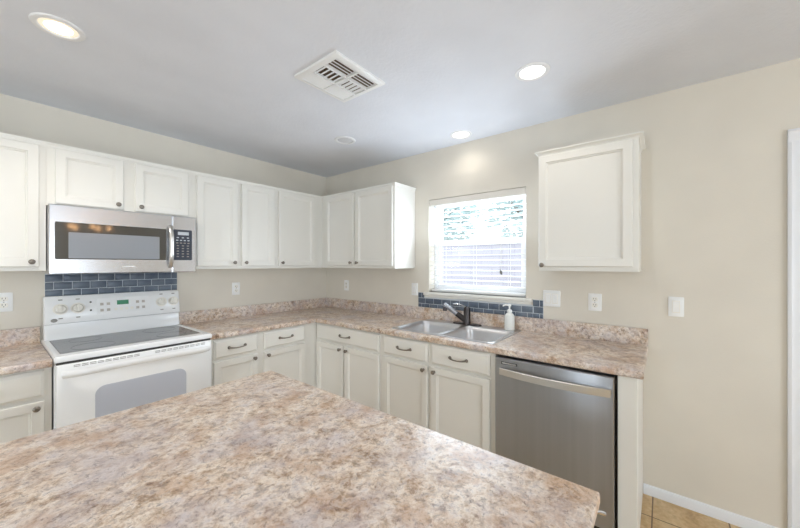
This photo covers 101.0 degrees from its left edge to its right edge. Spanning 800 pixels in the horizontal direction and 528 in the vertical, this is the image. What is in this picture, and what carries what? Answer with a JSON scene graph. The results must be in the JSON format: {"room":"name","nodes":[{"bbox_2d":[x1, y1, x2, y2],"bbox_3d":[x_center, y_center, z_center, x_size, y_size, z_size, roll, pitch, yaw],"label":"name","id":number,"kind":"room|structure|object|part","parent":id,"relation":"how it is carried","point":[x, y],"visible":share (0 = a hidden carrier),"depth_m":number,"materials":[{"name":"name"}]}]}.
{"room":"kitchen","nodes":[
{"label":"kitchen","id":0,"kind":"room"},
{"bbox_2d":[0,93,326,342],"bbox_3d":[-2.630,0.191,1.856,0.160,2.448,5.760,0,0,38],"label":"wall","id":1,"kind":"structure","parent":0,"point":[202,289],"depth_m":2.74,"materials":[{"name":"paint"}]},
{"bbox_2d":[0,292,12,311],"bbox_3d":[-2.406,0.232,2.003,0.008,0.116,0.072,0,0,38],"label":"wall outlet","id":2,"kind":"object","parent":1,"relation":"attached to","point":[6,299],"visible":1,"depth_m":2.01,"materials":[{"name":"white plastic"}]},
{"bbox_2d":[0,297,7,301],"bbox_3d":[-2.404,0.213,2.002,0.002,0.029,0.034,0,0,38],"label":"receptacle","id":3,"kind":"object","parent":2,"relation":"attached to","point":[2,299],"depth_m":2.00,"materials":[{"name":"grey plastic"}]},
{"bbox_2d":[0,303,7,307],"bbox_3d":[-2.404,0.252,2.002,0.002,0.029,0.034,0,0,38],"label":"receptacle","id":4,"kind":"object","parent":2,"relation":"attached to","point":[2,305],"depth_m":2.00,"materials":[{"name":"grey plastic"}]},
{"bbox_2d":[0,132,45,270],"bbox_3d":[-2.412,-0.339,1.716,0.352,0.756,0.760,0,0,38],"label":"upper cabinet","id":5,"kind":"object","parent":1,"relation":"attached to","point":[22,159],"visible":1,"depth_m":1.86,"materials":[{"name":"paint"}]},
{"bbox_3d":[-2.308,-0.702,1.633,0.012,0.030,0.760,0,0,38],"label":"crown moulding","id":6,"kind":"part","parent":5,"relation":"part of","materials":[{"name":"paint"}]},
{"bbox_3d":[-2.085,-0.013,1.868,0.028,0.029,0.029,0,0,38],"label":"knob","id":7,"kind":"part","parent":5,"relation":"part of","materials":[{"name":"grey metal"}]},
{"bbox_2d":[45,272,176,296],"bbox_3d":[-2.069,0.167,2.427,0.008,0.208,0.744,0,0,38],"label":"tile backsplash","id":8,"kind":"structure","parent":1,"relation":"attached to","point":[55,284],"depth_m":2.37,"materials":[{"name":"blue tile"}]},
{"bbox_2d":[46,141,191,217],"bbox_3d":[-1.938,-0.532,2.314,0.352,0.370,0.766,0,0,38],"label":"upper cabinet","id":9,"kind":"object","parent":1,"relation":"attached to","point":[75,176],"visible":0.98,"depth_m":2.16,"materials":[{"name":"paint"}]},
{"bbox_3d":[-1.947,-0.524,2.081,0.020,0.326,0.318,0,0,38],"label":"door","id":10,"kind":"part","parent":9,"relation":"part of","materials":[{"name":"paint"}]},
{"bbox_2d":[42,204,195,273],"bbox_3d":[-1.898,-0.142,2.281,0.440,0.405,0.760,0,0,38],"label":"microwave","id":11,"kind":"object","parent":9,"relation":"attached to","point":[79,240],"visible":0.98,"depth_m":2.11,"materials":[{"name":"metal"}]},
{"bbox_3d":[-1.817,-0.137,2.111,0.004,0.218,0.546,0,0,38],"label":"door glass","id":12,"kind":"part","parent":11,"relation":"part of","materials":[{"name":"grey glass"}]},
{"bbox_3d":[-1.615,-0.125,2.325,0.052,0.302,0.029,0,0,38],"label":"handle","id":13,"kind":"part","parent":11,"relation":"part of","materials":[{"name":"silver metal"}]},
{"bbox_3d":[-1.593,-0.143,2.427,0.045,0.403,0.152,0,0,38],"label":"control panel","id":14,"kind":"part","parent":11,"relation":"part of","materials":[{"name":"metal"}]},
{"bbox_3d":[-1.834,-0.702,2.232,0.012,0.030,0.766,0,0,38],"label":"crown moulding","id":15,"kind":"part","parent":9,"relation":"part of","materials":[{"name":"paint"}]},
{"bbox_3d":[-1.710,-0.524,2.381,0.020,0.326,0.323,0,0,38],"label":"door","id":16,"kind":"part","parent":9,"relation":"part of","materials":[{"name":"paint"}]},
{"bbox_2d":[192,170,275,268],"bbox_3d":[-1.481,-0.339,2.890,0.352,0.756,0.703,0,0,38],"label":"upper cabinet","id":17,"kind":"object","parent":1,"relation":"attached to","point":[236,219],"visible":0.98,"depth_m":2.76,"materials":[{"name":"paint"}]},
{"bbox_3d":[-1.476,-0.335,2.675,0.020,0.704,0.312,0,0,38],"label":"door","id":18,"kind":"part","parent":17,"relation":"part of","materials":[{"name":"paint"}]},
{"bbox_3d":[-1.377,-0.702,2.807,0.012,0.030,0.703,0,0,38],"label":"crown moulding","id":19,"kind":"part","parent":17,"relation":"part of","materials":[{"name":"paint"}]},
{"bbox_3d":[-1.263,-0.335,2.944,0.020,0.704,0.302,0,0,38],"label":"door","id":20,"kind":"part","parent":17,"relation":"part of","materials":[{"name":"paint"}]},
{"bbox_2d":[232,282,239,294],"bbox_3d":[-1.539,0.231,3.097,0.008,0.116,0.072,0,0,38],"label":"wall outlet","id":21,"kind":"object","parent":1,"relation":"attached to","point":[236,285],"visible":1,"depth_m":3.10,"materials":[{"name":"white plastic"}]},
{"bbox_2d":[276,187,322,267],"bbox_3d":[-1.001,-0.339,3.496,0.352,0.756,0.842,0,0,38],"label":"upper cabinet","id":22,"kind":"object","parent":1,"relation":"attached to","point":[298,214],"visible":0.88,"depth_m":3.27,"materials":[{"name":"paint"}]},
{"bbox_3d":[-0.991,-0.702,3.294,0.012,0.030,0.540,0,0,38],"label":"crown moulding","id":23,"kind":"part","parent":22,"relation":"part of","materials":[{"name":"paint"}]},
{"bbox_2d":[0,0,799,177],"bbox_3d":[0.321,-1.082,-0.586,7.820,0.100,5.920,0,0,38],"label":"ceiling","id":24,"kind":"structure","parent":0,"point":[216,74],"depth_m":1.67,"materials":[{"name":"paint"}]},
{"bbox_2d":[28,12,85,41],"bbox_3d":[-1.490,-1.028,1.440,0.176,0.008,0.176,0,0,38],"label":"recessed light","id":25,"kind":"object","parent":24,"relation":"in","point":[53,25],"visible":1,"depth_m":1.43,"materials":[{"name":"white"}]},
{"bbox_3d":[-1.490,-1.028,1.440,0.094,0.004,0.094,0,0,38],"label":"bulb","id":26,"kind":"part","parent":25,"relation":"part of","materials":[{"name":"white glass"}]},
{"bbox_2d":[294,50,384,102],"bbox_3d":[-0.331,-1.023,1.838,0.345,0.018,0.362,0,0,38],"label":"ceiling vent","id":27,"kind":"object","parent":24,"relation":"in","point":[336,75],"visible":1,"depth_m":1.81,"materials":[{"name":"white metal"}]},
{"bbox_2d":[334,136,355,143],"bbox_3d":[-0.458,-1.028,2.751,0.176,0.008,0.176,0,0,38],"label":"recessed light","id":28,"kind":"object","parent":24,"relation":"in","point":[341,139],"visible":1,"depth_m":2.74,"materials":[{"name":"white"}]},
{"bbox_2d":[450,130,471,138],"bbox_3d":[0.485,-1.028,2.631,0.176,0.008,0.176,0,0,38],"label":"recessed light","id":29,"kind":"object","parent":24,"relation":"in","point":[460,134],"visible":1,"depth_m":2.62,"materials":[{"name":"white"}]},
{"bbox_2d":[515,62,549,81],"bbox_3d":[0.711,-1.028,1.772,0.176,0.008,0.176,0,0,38],"label":"recessed light","id":30,"kind":"object","parent":24,"relation":"in","point":[533,71],"visible":1,"depth_m":1.76,"materials":[{"name":"white"}]},
{"bbox_2d":[327,58,799,527],"bbox_3d":[2.111,0.191,1.671,7.500,2.448,0.160,0,0,38],"label":"wall","id":31,"kind":"structure","parent":0,"point":[714,158],"depth_m":1.90,"materials":[{"name":"paint"}]},
{"bbox_2d":[344,280,348,289],"bbox_3d":[-0.604,0.239,3.716,0.072,0.116,0.008,0,0,38],"label":"wall outlet","id":32,"kind":"object","parent":31,"relation":"attached to","point":[346,282],"visible":1,"depth_m":3.71,"materials":[{"name":"white plastic"}]},
{"bbox_2d":[322,182,415,267],"bbox_3d":[-0.354,-0.339,3.295,1.008,0.756,0.352,0,0,38],"label":"upper cabinet","id":33,"kind":"object","parent":31,"relation":"attached to","point":[373,226],"visible":1,"depth_m":3.09,"materials":[{"name":"paint"}]},
{"bbox_3d":[-0.612,-0.335,3.325,0.422,0.704,0.020,0,0,38],"label":"door","id":34,"kind":"part","parent":33,"relation":"part of","materials":[{"name":"paint"}]},
{"bbox_3d":[-0.337,-0.702,3.307,0.996,0.030,0.313,0,0,38],"label":"crown moulding","id":35,"kind":"part","parent":33,"relation":"part of","materials":[{"name":"paint"}]},
{"bbox_3d":[-0.244,-0.335,3.033,0.459,0.704,0.020,0,0,38],"label":"door","id":36,"kind":"part","parent":33,"relation":"part of","materials":[{"name":"paint"}]},
{"bbox_2d":[412,283,417,295],"bbox_3d":[0.137,0.239,3.125,0.072,0.116,0.012,0,0,38],"label":"light switch","id":37,"kind":"object","parent":31,"relation":"attached to","point":[414,285],"visible":1,"depth_m":3.12,"materials":[{"name":"white plastic"}]},
{"bbox_2d":[423,195,532,304],"bbox_3d":[0.651,-0.142,2.811,0.972,0.890,0.184,0,0,38],"label":"window","id":38,"kind":"structure","parent":31,"relation":"in","point":[437,250],"depth_m":2.81,"materials":[{"name":"white plastic"}]},
{"bbox_2d":[430,187,525,296],"bbox_3d":[0.631,-0.166,2.788,0.865,0.839,0.068,0,0,38],"label":"window blind","id":39,"kind":"object","parent":38,"relation":"attached to","point":[517,191],"visible":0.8,"depth_m":2.73,"materials":[{"name":"white plastic"}]},
{"bbox_3d":[0.636,-0.155,2.794,0.002,0.770,0.053,0,0,38],"label":"ladder cord","id":40,"kind":"part","parent":39,"relation":"part of","materials":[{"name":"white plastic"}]},
{"bbox_3d":[0.636,0.240,2.794,0.855,0.026,0.048,0,0,38],"label":"rail","id":41,"kind":"part","parent":39,"relation":"part of","materials":[{"name":"white plastic"}]},
{"bbox_3d":[0.803,-0.237,2.621,0.012,0.585,0.002,0,0,38],"label":"pull cord","id":42,"kind":"part","parent":39,"relation":"part of","materials":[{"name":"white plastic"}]},
{"bbox_3d":[0.866,-0.155,2.612,0.002,0.770,0.053,0,0,38],"label":"ladder cord","id":43,"kind":"part","parent":39,"relation":"part of","materials":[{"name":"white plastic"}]},
{"bbox_3d":[0.630,0.279,2.784,0.972,0.048,0.116,0,0,38],"label":"sill","id":44,"kind":"part","parent":38,"relation":"part of","materials":[{"name":"paint"}]},
{"bbox_3d":[0.678,0.009,2.848,0.813,0.432,0.024,0,0,38],"label":"sash","id":45,"kind":"part","parent":38,"relation":"part of","materials":[{"name":"white plastic"}]},
{"bbox_3d":[0.695,-0.361,2.869,0.813,0.392,0.022,0,0,38],"label":"sash","id":46,"kind":"part","parent":38,"relation":"part of","materials":[{"name":"white plastic"}]},
{"bbox_2d":[418,292,542,318],"bbox_3d":[0.610,0.332,2.753,1.113,0.134,0.008,0,0,38],"label":"tile backsplash","id":47,"kind":"structure","parent":31,"relation":"attached to","point":[535,310],"depth_m":2.67,"materials":[{"name":"blue tile"}]},
{"bbox_2d":[543,290,559,306],"bbox_3d":[1.088,0.248,2.371,0.116,0.116,0.012,0,0,38],"label":"light switch","id":48,"kind":"object","parent":31,"relation":"attached to","point":[551,298],"visible":1,"depth_m":2.37,"materials":[{"name":"white plastic"}]},
{"bbox_2d":[534,131,645,271],"bbox_3d":[1.186,-0.339,2.075,0.568,0.764,0.352,0,0,38],"label":"upper cabinet","id":49,"kind":"object","parent":31,"relation":"attached to","point":[590,192],"visible":1,"depth_m":1.95,"materials":[{"name":"paint"}]},
{"bbox_3d":[1.194,-0.705,2.086,0.568,0.031,0.325,0,0,38],"label":"crown moulding","id":50,"kind":"part","parent":49,"relation":"part of","materials":[{"name":"paint"}]},
{"bbox_2d":[588,293,601,310],"bbox_3d":[1.302,0.255,2.204,0.078,0.116,0.008,0,0,38],"label":"wall outlet","id":51,"kind":"object","parent":31,"relation":"attached to","point":[594,300],"visible":1,"depth_m":2.20,"materials":[{"name":"white plastic"}]},
{"bbox_2d":[668,297,683,316],"bbox_3d":[1.627,0.252,1.944,0.072,0.116,0.012,0,0,38],"label":"light switch","id":52,"kind":"object","parent":31,"relation":"attached to","point":[675,304],"visible":1,"depth_m":1.94,"materials":[{"name":"white plastic"}]},
{"bbox_3d":[1.627,0.252,1.944,0.037,0.072,0.003,0,0,38],"label":"rocker frame","id":53,"kind":"part","parent":52,"relation":"part of","materials":[{"name":"white plastic"}]},
{"bbox_2d":[643,483,777,527],"bbox_3d":[1.733,1.386,1.859,0.582,0.058,0.014,0,0,38],"label":"baseboard","id":54,"kind":"structure","parent":31,"relation":"attached to","point":[738,520],"depth_m":1.86,"materials":[{"name":"white paint"}]},
{"bbox_2d":[787,128,799,527],"bbox_3d":[2.426,0.368,1.409,1.048,2.094,0.179,0,0,38],"label":"door frame","id":55,"kind":"structure","parent":31,"relation":"in","point":[793,135],"depth_m":1.66,"materials":[{"name":"white paint"}]},
{"bbox_2d":[640,494,740,527],"bbox_3d":[0.321,1.455,-0.586,7.820,0.080,5.920,0,0,38],"label":"floor","id":56,"kind":"structure","parent":0,"point":[655,512],"depth_m":1.84,"materials":[{"name":"beige tile"}]},
{"bbox_2d":[0,367,51,443],"bbox_3d":[-2.293,0.977,1.619,0.658,0.876,0.756,0,0,38],"label":"base cabinet","id":57,"kind":"object","parent":56,"relation":"on","point":[25,397],"visible":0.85,"depth_m":1.66,"materials":[{"name":"paint"}]},
{"bbox_3d":[-1.990,0.621,1.537,0.020,0.135,0.455,0,0,38],"label":"drawer","id":58,"kind":"part","parent":57,"relation":"part of","materials":[{"name":"paint"}]},
{"bbox_3d":[-1.990,1.002,1.537,0.020,0.590,0.455,0,0,38],"label":"door","id":59,"kind":"part","parent":57,"relation":"part of","materials":[{"name":"paint"}]},
{"bbox_2d":[0,326,52,375],"bbox_3d":[-2.299,0.469,1.624,0.643,0.140,0.756,0,0,38],"label":"countertop","id":60,"kind":"structure","parent":57,"relation":"on","point":[21,349],"depth_m":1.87,"materials":[{"name":"stone"}]},
{"bbox_3d":[-1.848,0.737,1.676,0.028,0.029,0.029,0,0,38],"label":"knob","id":61,"kind":"part","parent":57,"relation":"part of","materials":[{"name":"grey metal"}]},
{"bbox_2d":[41,290,211,429],"bbox_3d":[-1.781,0.813,2.187,0.735,1.205,0.764,0,0,38],"label":"electric stove","id":62,"kind":"object","parent":56,"relation":"on","point":[110,353],"visible":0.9,"depth_m":2.09,"materials":[{"name":"white metal"}]},
{"bbox_2d":[52,362,54,429],"bbox_3d":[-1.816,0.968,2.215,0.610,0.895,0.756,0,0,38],"label":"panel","id":63,"kind":"object","parent":62,"relation":"attached to","point":[53,367],"depth_m":1.75,"materials":[{"name":"white metal"}]},
{"bbox_3d":[-2.192,0.294,2.132,0.040,0.056,0.056,0,0,38],"label":"knob","id":64,"kind":"part","parent":62,"relation":"part of","materials":[{"name":"white plastic"}]},
{"bbox_3d":[-2.141,0.294,2.196,0.040,0.056,0.056,0,0,38],"label":"knob","id":65,"kind":"part","parent":62,"relation":"part of","materials":[{"name":"white plastic"}]},
{"bbox_3d":[-2.001,0.293,2.398,0.020,0.103,0.300,0,0,38],"label":"touch panel","id":66,"kind":"part","parent":62,"relation":"part of","materials":[{"name":"white plastic"}]},
{"bbox_2d":[41,324,211,363],"bbox_3d":[-1.804,0.501,2.205,0.642,0.032,0.764,0,0,38],"label":"cooktop","id":67,"kind":"object","parent":62,"relation":"in","point":[80,348],"depth_m":2.09,"materials":[{"name":"grey glass"}]},
{"bbox_3d":[-1.557,0.865,2.010,0.049,0.671,0.752,0,0,38],"label":"oven door","id":68,"kind":"part","parent":62,"relation":"part of","materials":[{"name":"white metal"}]},
{"bbox_3d":[-1.517,0.572,1.977,0.059,0.047,0.719,0,0,38],"label":"oven handle","id":69,"kind":"part","parent":62,"relation":"part of","materials":[{"name":"white metal"}]},
{"bbox_3d":[-1.849,0.294,2.565,0.040,0.056,0.056,0,0,38],"label":"knob","id":70,"kind":"part","parent":62,"relation":"part of","materials":[{"name":"white plastic"}]},
{"bbox_3d":[-1.800,0.294,2.627,0.040,0.056,0.056,0,0,38],"label":"knob","id":71,"kind":"part","parent":62,"relation":"part of","materials":[{"name":"white plastic"}]},
{"bbox_2d":[212,322,316,386],"bbox_3d":[-1.288,0.977,2.886,0.658,0.876,0.938,0,0,38],"label":"base cabinet","id":72,"kind":"object","parent":56,"relation":"on","point":[290,352],"visible":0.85,"depth_m":2.68,"materials":[{"name":"paint"}]},
{"bbox_3d":[-1.233,0.621,2.490,0.020,0.135,0.327,0,0,38],"label":"drawer","id":73,"kind":"part","parent":72,"relation":"part of","materials":[{"name":"paint"}]},
{"bbox_3d":[-1.233,1.002,2.490,0.020,0.590,0.327,0,0,38],"label":"door","id":74,"kind":"part","parent":72,"relation":"part of","materials":[{"name":"paint"}]},
{"bbox_3d":[-1.214,0.618,2.475,0.030,0.022,0.142,0,0,38],"label":"pull handle","id":75,"kind":"part","parent":72,"relation":"part of","materials":[{"name":"grey metal"}]},
{"bbox_3d":[-0.977,0.621,2.814,0.020,0.135,0.390,0,0,38],"label":"drawer","id":76,"kind":"part","parent":72,"relation":"part of","materials":[{"name":"paint"}]},
{"bbox_3d":[-0.977,1.002,2.814,0.020,0.590,0.390,0,0,38],"label":"door","id":77,"kind":"part","parent":72,"relation":"part of","materials":[{"name":"paint"}]},
{"bbox_2d":[179,297,647,379],"bbox_3d":[-0.155,0.469,2.376,3.068,0.140,1.546,0,0,38],"label":"countertop","id":78,"kind":"structure","parent":72,"relation":"on","point":[609,349],"depth_m":2.45,"materials":[{"name":"stone"}]},
{"bbox_2d":[392,319,520,343],"bbox_3d":[0.421,0.583,2.521,0.840,0.176,0.548,0,0,38],"label":"sink","id":79,"kind":"object","parent":78,"relation":"in","point":[482,334],"visible":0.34,"depth_m":2.58,"materials":[{"name":"metal"}]},
{"bbox_2d":[392,319,464,334],"bbox_3d":[0.256,0.583,2.651,0.419,0.176,0.548,0,0,38],"label":"basin","id":80,"kind":"object","parent":79,"relation":"in","point":[427,326],"depth_m":2.76,"materials":[{"name":"grey metal"}]},
{"bbox_2d":[436,325,520,343],"bbox_3d":[0.585,0.583,2.390,0.421,0.176,0.548,0,0,38],"label":"basin","id":81,"kind":"object","parent":79,"relation":"in","point":[482,334],"depth_m":2.52,"materials":[{"name":"grey metal"}]},
{"bbox_2d":[443,303,481,326],"bbox_3d":[0.514,0.408,2.714,0.313,0.176,0.116,0,0,21],"label":"kitchen faucet","id":82,"kind":"object","parent":78,"relation":"on","point":[465,317],"visible":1,"depth_m":2.69,"materials":[{"name":"grey metal"}]},
{"bbox_3d":[0.506,0.438,2.707,0.110,0.097,0.050,0,0,6],"label":"spout arm","id":83,"kind":"part","parent":82,"relation":"part of","materials":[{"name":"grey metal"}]},
{"bbox_2d":[463,310,470,323],"bbox_3d":[0.548,0.432,2.702,0.062,0.110,0.062,0,0,38],"label":"faucet","id":84,"kind":"object","parent":82,"relation":"on","point":[466,313],"depth_m":2.68,"materials":[{"name":"grey metal"}]},
{"bbox_3d":[0.548,0.490,2.702,0.250,0.011,0.056,0,0,38],"label":"deck plate","id":85,"kind":"part","parent":82,"relation":"part of","materials":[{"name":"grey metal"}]},
{"bbox_2d":[503,304,514,329],"bbox_3d":[0.825,0.399,2.487,0.076,0.192,0.074,0,0,-35],"label":"soap dispenser","id":86,"kind":"object","parent":78,"relation":"on","point":[509,318],"visible":1,"depth_m":2.46,"materials":[{"name":"white plastic"}]},
{"bbox_2d":[504,312,514,329],"bbox_3d":[0.826,0.428,2.488,0.074,0.134,0.074,0,0,38],"label":"bottle","id":87,"kind":"object","parent":86,"relation":"attached to","point":[509,318],"depth_m":2.46,"materials":[{"name":"white plastic"}]},
{"bbox_2d":[0,370,605,527],"bbox_3d":[-0.838,0.958,0.195,1.349,0.914,2.584,0,0,38],"label":"kitchen island","id":88,"kind":"object","parent":56,"relation":"on","point":[268,449],"visible":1,"depth_m":0.78,"materials":[{"name":"stone"}]},
{"bbox_2d":[316,323,381,410],"bbox_3d":[-0.285,0.977,3.045,0.818,0.876,0.658,0,0,38],"label":"base cabinet","id":89,"kind":"object","parent":56,"relation":"on","point":[348,360],"visible":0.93,"depth_m":2.78,"materials":[{"name":"paint"}]},
{"bbox_3d":[-0.628,1.002,2.949,0.360,0.590,0.020,0,0,38],"label":"door","id":90,"kind":"part","parent":89,"relation":"part of","materials":[{"name":"paint"}]},
{"bbox_3d":[-0.466,0.621,2.820,0.774,0.135,0.020,0,0,38],"label":"drawer","id":91,"kind":"part","parent":89,"relation":"part of","materials":[{"name":"paint"}]},
{"bbox_3d":[-0.316,1.002,2.701,0.392,0.590,0.020,0,0,38],"label":"door","id":92,"kind":"part","parent":89,"relation":"part of","materials":[{"name":"paint"}]},
{"bbox_2d":[382,334,497,452],"bbox_3d":[0.396,0.977,2.506,0.918,0.876,0.658,0,0,38],"label":"base cabinet","id":93,"kind":"object","parent":56,"relation":"on","point":[447,390],"visible":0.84,"depth_m":2.23,"materials":[{"name":"paint"}]},
{"bbox_3d":[0.034,1.002,2.423,0.407,0.590,0.020,0,0,38],"label":"door","id":94,"kind":"part","parent":93,"relation":"part of","materials":[{"name":"paint"}]},
{"bbox_3d":[0.034,0.621,2.423,0.407,0.135,0.020,0,0,38],"label":"drawer","id":95,"kind":"part","parent":93,"relation":"part of","materials":[{"name":"paint"}]},
{"bbox_3d":[0.367,0.618,2.127,0.142,0.022,0.030,0,0,38],"label":"pull handle","id":96,"kind":"part","parent":93,"relation":"part of","materials":[{"name":"grey metal"}]},
{"bbox_3d":[0.383,0.621,2.147,0.425,0.135,0.020,0,0,38],"label":"drawer","id":97,"kind":"part","parent":93,"relation":"part of","materials":[{"name":"paint"}]},
{"bbox_3d":[0.383,1.002,2.147,0.425,0.590,0.020,0,0,38],"label":"door","id":98,"kind":"part","parent":93,"relation":"part of","materials":[{"name":"paint"}]},
{"bbox_2d":[495,354,617,527],"bbox_3d":[0.979,0.980,2.004,0.614,0.870,0.685,0,0,38],"label":"dishwasher","id":99,"kind":"object","parent":56,"relation":"on","point":[560,421],"visible":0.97,"depth_m":1.74,"materials":[{"name":"silver metal"}]},
{"bbox_3d":[0.788,0.624,1.746,0.550,0.038,0.043,0,0,38],"label":"handle","id":100,"kind":"part","parent":99,"relation":"part of","materials":[{"name":"silver metal"}]},
{"bbox_2d":[618,375,642,527],"bbox_3d":[1.286,0.977,1.831,0.078,0.876,0.610,0,0,38],"label":"end panel","id":101,"kind":"object","parent":56,"relation":"on","point":[630,390],"visible":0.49,"depth_m":1.60,"materials":[{"name":"paint"}]},
{"label":"outside","id":102,"kind":"structure","parent":0,"visible":0},
{"bbox_3d":[4.926,1.615,9.648,26.000,0.300,15.840,0,0,38],"label":"ground","id":103,"kind":"structure","parent":102,"visible":0},
{"bbox_2d":[443,205,480,241],"bbox_3d":[0.984,-0.401,9.363,2.581,3.745,2.360,0,0,38],"label":"shade tree","id":104,"kind":"object","parent":103,"relation":"on","point":[466,227],"visible":0.14,"depth_m":8.79,"materials":[{"name":"green plant"}]},
{"bbox_2d":[442,244,520,286],"bbox_3d":[1.440,0.530,6.056,19.000,1.870,0.260,0,0,38],"label":"fence","id":105,"kind":"object","parent":103,"relation":"on","point":[471,250],"visible":0.06,"depth_m":5.90,"materials":[{"name":"white wood"}]},
{"bbox_2d":[474,199,522,237],"bbox_3d":[3.173,-0.633,7.583,3.052,4.210,2.803,0,0,38],"label":"shade tree","id":106,"kind":"object","parent":103,"relation":"on","point":[517,212],"visible":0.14,"depth_m":7.65,"materials":[{"name":"green plant"}]}
]}

